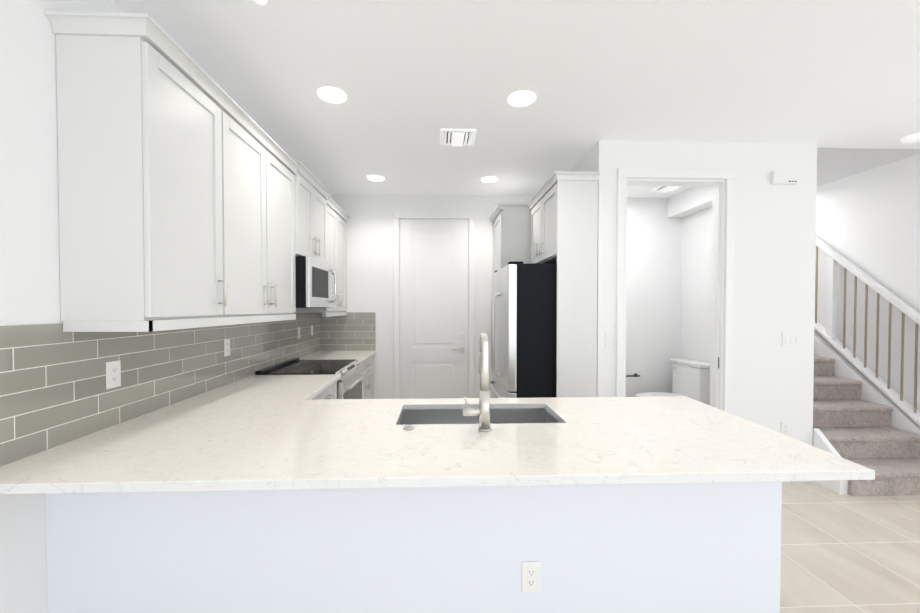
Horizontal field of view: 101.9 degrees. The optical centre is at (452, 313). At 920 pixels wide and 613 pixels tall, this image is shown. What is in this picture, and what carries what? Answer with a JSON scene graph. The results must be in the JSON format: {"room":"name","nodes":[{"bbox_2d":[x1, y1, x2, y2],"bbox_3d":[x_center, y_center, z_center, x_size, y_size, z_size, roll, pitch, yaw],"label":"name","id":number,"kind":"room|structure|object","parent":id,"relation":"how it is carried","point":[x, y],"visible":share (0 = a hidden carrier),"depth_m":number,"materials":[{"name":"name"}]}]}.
{"room":"kitchen","nodes":[
{"label":"kitchen","id":0,"kind":"room"},
{"bbox_2d":[0,0,123,612],"bbox_3d":[-1.522,0.033,1.070,0.120,2.760,6.920,0,1,-2],"label":"wall","id":1,"kind":"structure","parent":0,"point":[29,252],"depth_m":1.29,"materials":[{"name":"white paint"}]},
{"bbox_2d":[45,11,216,322],"bbox_3d":[-1.320,-0.536,1.672,0.323,1.118,0.556,0,1,-2],"label":"upper cabinet","id":2,"kind":"object","parent":1,"relation":"attached to","point":[190,196],"depth_m":1.40,"materials":[{"name":"white paint"}]},
{"bbox_2d":[0,313,319,466],"bbox_3d":[-1.515,0.242,2.745,0.008,0.456,3.338,0,1,-2],"label":"tile backsplash","id":3,"kind":"structure","parent":1,"relation":"attached to","point":[54,392],"depth_m":1.59,"materials":[{"name":"grey tile"}]},
{"bbox_2d":[106,360,120,388],"bbox_3d":[-1.466,0.264,1.613,0.008,0.115,0.070,0,1,-2],"label":"outlet","id":4,"kind":"object","parent":3,"relation":"attached to","point":[113,374],"visible":1,"depth_m":1.61,"materials":[{"name":"white plastic"}]},
{"bbox_2d":[224,338,229,356],"bbox_3d":[-1.496,0.225,2.475,0.008,0.115,0.070,0,1,-2],"label":"outlet","id":5,"kind":"object","parent":3,"relation":"attached to","point":[226,347],"visible":1,"depth_m":2.47,"materials":[{"name":"white plastic"}]},
{"bbox_2d":[297,327,299,338],"bbox_3d":[-1.540,0.194,3.734,0.008,0.115,0.070,0,1,-2],"label":"outlet","id":6,"kind":"object","parent":3,"relation":"attached to","point":[298,332],"visible":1,"depth_m":3.72,"materials":[{"name":"white plastic"}]},
{"bbox_2d":[217,84,304,318],"bbox_3d":[-1.337,-0.547,2.362,0.335,1.118,1.078,0,1,-2],"label":"upper cabinet","id":7,"kind":"object","parent":1,"relation":"attached to","point":[259,186],"depth_m":2.22,"materials":[{"name":"white paint"}]},
{"bbox_2d":[293,160,328,263],"bbox_3d":[-1.367,-0.799,3.213,0.335,0.702,0.760,0,1,-2],"label":"upper cabinet","id":8,"kind":"object","parent":1,"relation":"attached to","point":[314,206],"depth_m":3.21,"materials":[{"name":"white paint"}]},
{"bbox_2d":[295,256,336,307],"bbox_3d":[-1.294,-0.246,3.225,0.479,0.397,0.752,0,1,-2],"label":"microwave","id":9,"kind":"object","parent":8,"relation":"attached to","point":[316,285],"visible":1,"depth_m":2.98,"materials":[{"name":"silver metal"}]},
{"bbox_2d":[305,203,348,314],"bbox_3d":[-1.393,-0.555,3.968,0.335,1.080,0.872,0,1,-2],"label":"upper cabinet","id":10,"kind":"object","parent":1,"relation":"attached to","point":[337,222],"depth_m":4.04,"materials":[{"name":"white paint"}]},
{"bbox_2d":[46,481,781,612],"bbox_3d":[-0.101,0.964,1.459,2.744,0.884,0.120,0,1,-2],"label":"wall","id":11,"kind":"structure","parent":0,"point":[710,547],"depth_m":1.40,"materials":[{"name":"white paint"}]},
{"bbox_2d":[522,561,539,591],"bbox_3d":[0.295,0.995,1.408,0.070,0.115,0.008,0,1,-2],"label":"outlet","id":12,"kind":"object","parent":11,"relation":"attached to","point":[530,576],"visible":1,"depth_m":1.41,"materials":[{"name":"white plastic"}]},
{"bbox_2d":[320,194,681,398],"bbox_3d":[0.664,-0.024,4.547,4.489,2.760,0.120,0,1,-2],"label":"wall","id":13,"kind":"structure","parent":0,"point":[653,296],"depth_m":4.47,"materials":[{"name":"white paint"}]},
{"bbox_2d":[320,312,375,350],"bbox_3d":[-1.244,0.214,4.420,0.649,0.456,0.008,0,1,-2],"label":"tile backsplash","id":14,"kind":"structure","parent":13,"relation":"attached to","point":[352,331],"depth_m":4.42,"materials":[{"name":"grey tile"}]},
{"bbox_2d":[401,219,466,398],"bbox_3d":[-0.221,0.117,4.422,0.793,2.458,0.070,0,1,-2],"label":"door","id":15,"kind":"structure","parent":13,"relation":"in","point":[433,309],"depth_m":4.44,"materials":[{"name":"white paint"}]},
{"bbox_2d":[394,211,473,398],"bbox_3d":[-0.222,0.077,4.445,0.957,2.562,0.024,0,1,-2],"label":"door frame","id":16,"kind":"structure","parent":13,"relation":"attached to","point":[433,215],"depth_m":4.43,"materials":[{"name":"white paint"}]},
{"bbox_2d":[626,373,639,376],"bbox_3d":[2.142,0.753,4.515,0.223,0.044,0.069,0,1,-2],"label":"toilet paper holder","id":17,"kind":"object","parent":13,"relation":"attached to","point":[635,375],"visible":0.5,"depth_m":4.49,"materials":[{"name":"black metal"}]},
{"bbox_2d":[111,0,919,197],"bbox_3d":[1.296,-1.411,1.894,5.830,0.100,8.420,0,1,-2],"label":"ceiling","id":18,"kind":"structure","parent":0,"point":[410,79],"depth_m":2.15,"materials":[{"name":"white paint"}]},
{"bbox_2d":[253,0,267,5],"bbox_3d":[-0.738,-1.275,1.470,0.110,0.157,0.122,0,1,-2],"label":"recessed light","id":19,"kind":"object","parent":18,"relation":"attached to","point":[260,2],"visible":1,"depth_m":1.44,"materials":[{"name":"white plastic"}]},
{"bbox_2d":[317,87,346,102],"bbox_3d":[-0.756,-1.364,2.334,0.176,0.007,0.176,0,1,-2],"label":"recessed light","id":20,"kind":"object","parent":18,"relation":"in","point":[331,94],"visible":1,"depth_m":2.33,"materials":[{"name":"white plastic"}]},
{"bbox_2d":[367,175,383,180],"bbox_3d":[-0.792,-1.388,3.834,0.176,0.007,0.176,0,1,-2],"label":"recessed light","id":21,"kind":"object","parent":18,"relation":"in","point":[375,178],"visible":0.96,"depth_m":3.82,"materials":[{"name":"white plastic"}]},
{"bbox_2d":[441,129,475,146],"bbox_3d":[0.038,-1.370,2.912,0.265,0.042,0.265,0,1,-2],"label":"ceiling vent","id":22,"kind":"object","parent":18,"relation":"in","point":[459,137],"visible":0.98,"depth_m":2.89,"materials":[{"name":"white metal"}]},
{"bbox_2d":[481,177,497,182],"bbox_3d":[0.382,-1.389,3.874,0.176,0.007,0.176,0,1,-2],"label":"recessed light","id":23,"kind":"object","parent":18,"relation":"in","point":[489,179],"visible":0.96,"depth_m":3.86,"materials":[{"name":"white plastic"}]},
{"bbox_2d":[508,91,535,106],"bbox_3d":[0.439,-1.364,2.376,0.176,0.007,0.176,0,1,-2],"label":"recessed light","id":24,"kind":"object","parent":18,"relation":"in","point":[520,98],"visible":1,"depth_m":2.36,"materials":[{"name":"white plastic"}]},
{"bbox_2d":[652,186,681,192],"bbox_3d":[2.385,-1.389,4.124,0.240,0.049,0.240,0,1,-2],"label":"ceiling vent","id":25,"kind":"object","parent":18,"relation":"in","point":[663,189],"visible":0.6,"depth_m":4.14,"materials":[{"name":"white metal"}]},
{"bbox_2d":[900,133,919,143],"bbox_3d":[3.587,-1.359,2.902,0.136,0.034,0.136,0,1,-2],"label":"recessed light","id":26,"kind":"object","parent":18,"relation":"attached to","point":[912,138],"visible":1,"depth_m":2.89,"materials":[{"name":"white plastic"}]},
{"bbox_2d":[570,147,592,171],"bbox_3d":[1.196,-0.012,3.808,0.120,2.760,1.393,0,1,-2],"label":"wall","id":27,"kind":"structure","parent":0,"point":[584,163],"depth_m":3.22,"materials":[{"name":"white paint"}]},
{"bbox_2d":[530,171,597,266],"bbox_3d":[0.981,-0.800,3.439,0.325,0.648,0.889,0,1,-2],"label":"upper cabinet","id":28,"kind":"object","parent":27,"relation":"attached to","point":[554,220],"depth_m":2.98,"materials":[{"name":"white paint"}]},
{"bbox_2d":[668,186,711,217],"bbox_3d":[2.724,-1.272,3.842,0.178,0.238,1.386,0,1,-2],"label":"soffit","id":29,"kind":"structure","parent":0,"point":[689,201],"depth_m":4.15,"materials":[{"name":"white paint"}]},
{"bbox_2d":[681,207,711,404],"bbox_3d":[2.874,-0.013,3.866,0.119,2.760,1.393,0,1,-2],"label":"wall","id":30,"kind":"structure","parent":0,"point":[696,258],"depth_m":4.28,"materials":[{"name":"white paint"}]},
{"bbox_2d":[593,140,816,445],"bbox_3d":[2.061,0.000,3.081,1.799,2.760,0.120,0,1,-2],"label":"wall","id":31,"kind":"structure","parent":0,"point":[774,273],"depth_m":3.03,"materials":[{"name":"white paint"}]},
{"bbox_2d":[616,168,734,413],"bbox_3d":[1.787,0.111,3.062,0.954,2.539,0.142,0,1,-2],"label":"door frame","id":32,"kind":"structure","parent":31,"relation":"attached to","point":[676,176],"depth_m":3.00,"materials":[{"name":"white paint"}]},
{"bbox_2d":[771,171,797,184],"bbox_3d":[2.677,-1.096,3.008,0.204,0.104,0.032,0,1,-2],"label":"box","id":33,"kind":"object","parent":31,"relation":"attached to","point":[785,177],"visible":0.98,"depth_m":2.99,"materials":[{"name":"white plastic"}]},
{"bbox_2d":[781,422,789,435],"bbox_3d":[2.725,0.946,3.054,0.070,0.115,0.008,0,1,-2],"label":"outlet","id":34,"kind":"object","parent":31,"relation":"attached to","point":[785,428],"visible":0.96,"depth_m":3.05,"materials":[{"name":"white plastic"}]},
{"bbox_2d":[782,332,801,346],"bbox_3d":[2.770,0.213,3.043,0.162,0.115,0.010,0,1,-2],"label":"light switch","id":35,"kind":"object","parent":31,"relation":"attached to","point":[791,339],"visible":1,"depth_m":3.04,"materials":[{"name":"white plastic"}]},
{"bbox_2d":[782,481,812,481],"bbox_3d":[2.617,1.292,3.052,0.700,0.177,0.018,0,1,-2],"label":"baseboard","id":36,"kind":"structure","parent":31,"relation":"attached to","point":[797,481],"depth_m":3.05,"materials":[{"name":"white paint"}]},
{"bbox_2d":[813,480,841,494],"bbox_3d":[2.962,1.294,2.960,0.018,0.177,0.226,0,1,-2],"label":"baseboard","id":37,"kind":"structure","parent":31,"relation":"attached to","point":[835,486],"depth_m":2.90,"materials":[{"name":"white paint"}]},
{"bbox_2d":[813,428,847,493],"bbox_3d":[2.994,1.165,2.960,0.044,0.435,0.224,0,1,-2],"label":"trim","id":38,"kind":"structure","parent":31,"relation":"attached to","point":[821,441],"depth_m":2.99,"materials":[{"name":"white paint"}]},
{"bbox_2d":[780,482,919,612],"bbox_3d":[2.210,1.448,1.972,7.660,0.100,8.420,0,1,-2],"label":"floor","id":39,"kind":"structure","parent":0,"point":[844,553],"depth_m":2.18,"materials":[{"name":"tile"}]},
{"bbox_2d":[255,358,367,398],"bbox_3d":[-1.164,0.905,3.248,0.720,0.944,0.762,0,1,-2],"label":"range","id":40,"kind":"object","parent":39,"relation":"on","point":[349,384],"visible":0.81,"depth_m":3.14,"materials":[{"name":"silver metal"}]},
{"bbox_2d":[319,382,336,398],"bbox_3d":[-1.195,0.946,2.600,0.632,0.884,0.526,0,1,-2],"label":"base cabinet","id":41,"kind":"object","parent":39,"relation":"on","point":[330,392],"depth_m":2.66,"materials":[{"name":"white paint"}]},
{"bbox_2d":[200,374,340,394],"bbox_3d":[-1.175,0.490,2.469,0.666,0.030,0.776,0,1,-2],"label":"countertop","id":42,"kind":"structure","parent":41,"relation":"on","point":[255,384],"depth_m":2.46,"materials":[{"name":"stone"}]},
{"bbox_2d":[362,356,373,398],"bbox_3d":[-1.244,0.923,4.032,0.632,0.884,0.804,0,1,-2],"label":"base cabinet","id":43,"kind":"object","parent":39,"relation":"on","point":[368,365],"depth_m":4.06,"materials":[{"name":"white paint"}]},
{"bbox_2d":[300,351,375,362],"bbox_3d":[-1.230,0.465,4.024,0.663,0.030,0.805,0,1,-2],"label":"countertop","id":44,"kind":"structure","parent":43,"relation":"on","point":[321,355],"depth_m":3.99,"materials":[{"name":"stone"}]},
{"bbox_2d":[0,395,874,493],"bbox_3d":[-0.051,0.504,1.622,2.853,0.030,0.985,0,1,-2],"label":"countertop","id":45,"kind":"structure","parent":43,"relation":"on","point":[267,432],"depth_m":1.32,"materials":[{"name":"stone"}]},
{"bbox_2d":[403,425,413,429],"bbox_3d":[-0.187,0.483,1.587,0.048,0.011,0.048,0,1,-2],"label":"button","id":46,"kind":"object","parent":45,"relation":"on","point":[408,427],"visible":0.98,"depth_m":1.57,"materials":[{"name":"silver metal"}]},
{"bbox_2d":[463,332,491,431],"bbox_3d":[0.102,0.285,1.600,0.122,0.406,0.120,0,1,-2],"label":"faucet","id":47,"kind":"object","parent":45,"relation":"on","point":[482,411],"visible":1,"depth_m":1.55,"materials":[{"name":"silver metal"}]},
{"bbox_2d":[398,408,559,424],"bbox_3d":[0.124,0.686,1.827,0.828,0.338,0.409,0,1,-2],"label":"sink","id":48,"kind":"object","parent":45,"relation":"in","point":[456,416],"depth_m":2.00,"materials":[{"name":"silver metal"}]},
{"bbox_2d":[544,399,732,418],"bbox_3d":[0.930,0.500,1.854,0.860,0.030,0.300,0,1,-2],"label":"countertop","id":49,"kind":"structure","parent":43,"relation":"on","point":[566,408],"depth_m":1.90,"materials":[{"name":"stone"}]},
{"bbox_2d":[489,261,556,397],"bbox_3d":[0.750,0.472,3.457,0.787,1.803,0.850,0,1,-2],"label":"refrigerator","id":50,"kind":"object","parent":39,"relation":"on","point":[523,332],"visible":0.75,"depth_m":3.03,"materials":[{"name":"black metal"}]},
{"bbox_2d":[490,203,561,396],"bbox_3d":[0.803,0.113,4.192,0.630,2.498,0.597,0,1,-2],"label":"tall cabinet","id":51,"kind":"object","parent":39,"relation":"on","point":[511,221],"depth_m":3.87,"materials":[{"name":"white paint"}]},
{"bbox_2d":[634,358,709,403],"bbox_3d":[2.414,0.948,4.163,0.763,0.830,0.500,0,1,-2],"label":"toilet","id":52,"kind":"object","parent":39,"relation":"on","point":[691,378],"visible":0.38,"depth_m":4.09,"materials":[{"name":"white ceramic"}]},
{"bbox_2d":[812,356,919,495],"bbox_3d":[3.431,0.269,4.282,0.919,2.184,2.970,0,1,-2],"label":"staircase","id":53,"kind":"structure","parent":39,"relation":"on","point":[850,424],"depth_m":3.10,"materials":[{"name":"carpet"}]},
{"bbox_2d":[814,329,919,434],"bbox_3d":[3.948,-0.017,4.399,0.115,2.750,3.398,0,1,-2],"label":"wall","id":54,"kind":"structure","parent":0,"point":[844,367],"depth_m":3.57,"materials":[{"name":"white paint"}]},
{"bbox_2d":[814,236,919,425],"bbox_3d":[3.965,-0.063,3.718,0.105,2.714,2.057,0,1,-2],"label":"stair railing","id":55,"kind":"object","parent":54,"relation":"attached to","point":[828,334],"visible":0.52,"depth_m":3.58,"materials":[{"name":"white paint"}]},
{"bbox_2d":[815,148,919,411],"bbox_3d":[4.069,-1.240,4.309,0.120,5.200,3.550,0,1,-2],"label":"wall","id":56,"kind":"structure","parent":0,"point":[868,222],"depth_m":3.57,"materials":[{"name":"white paint"}]}
]}

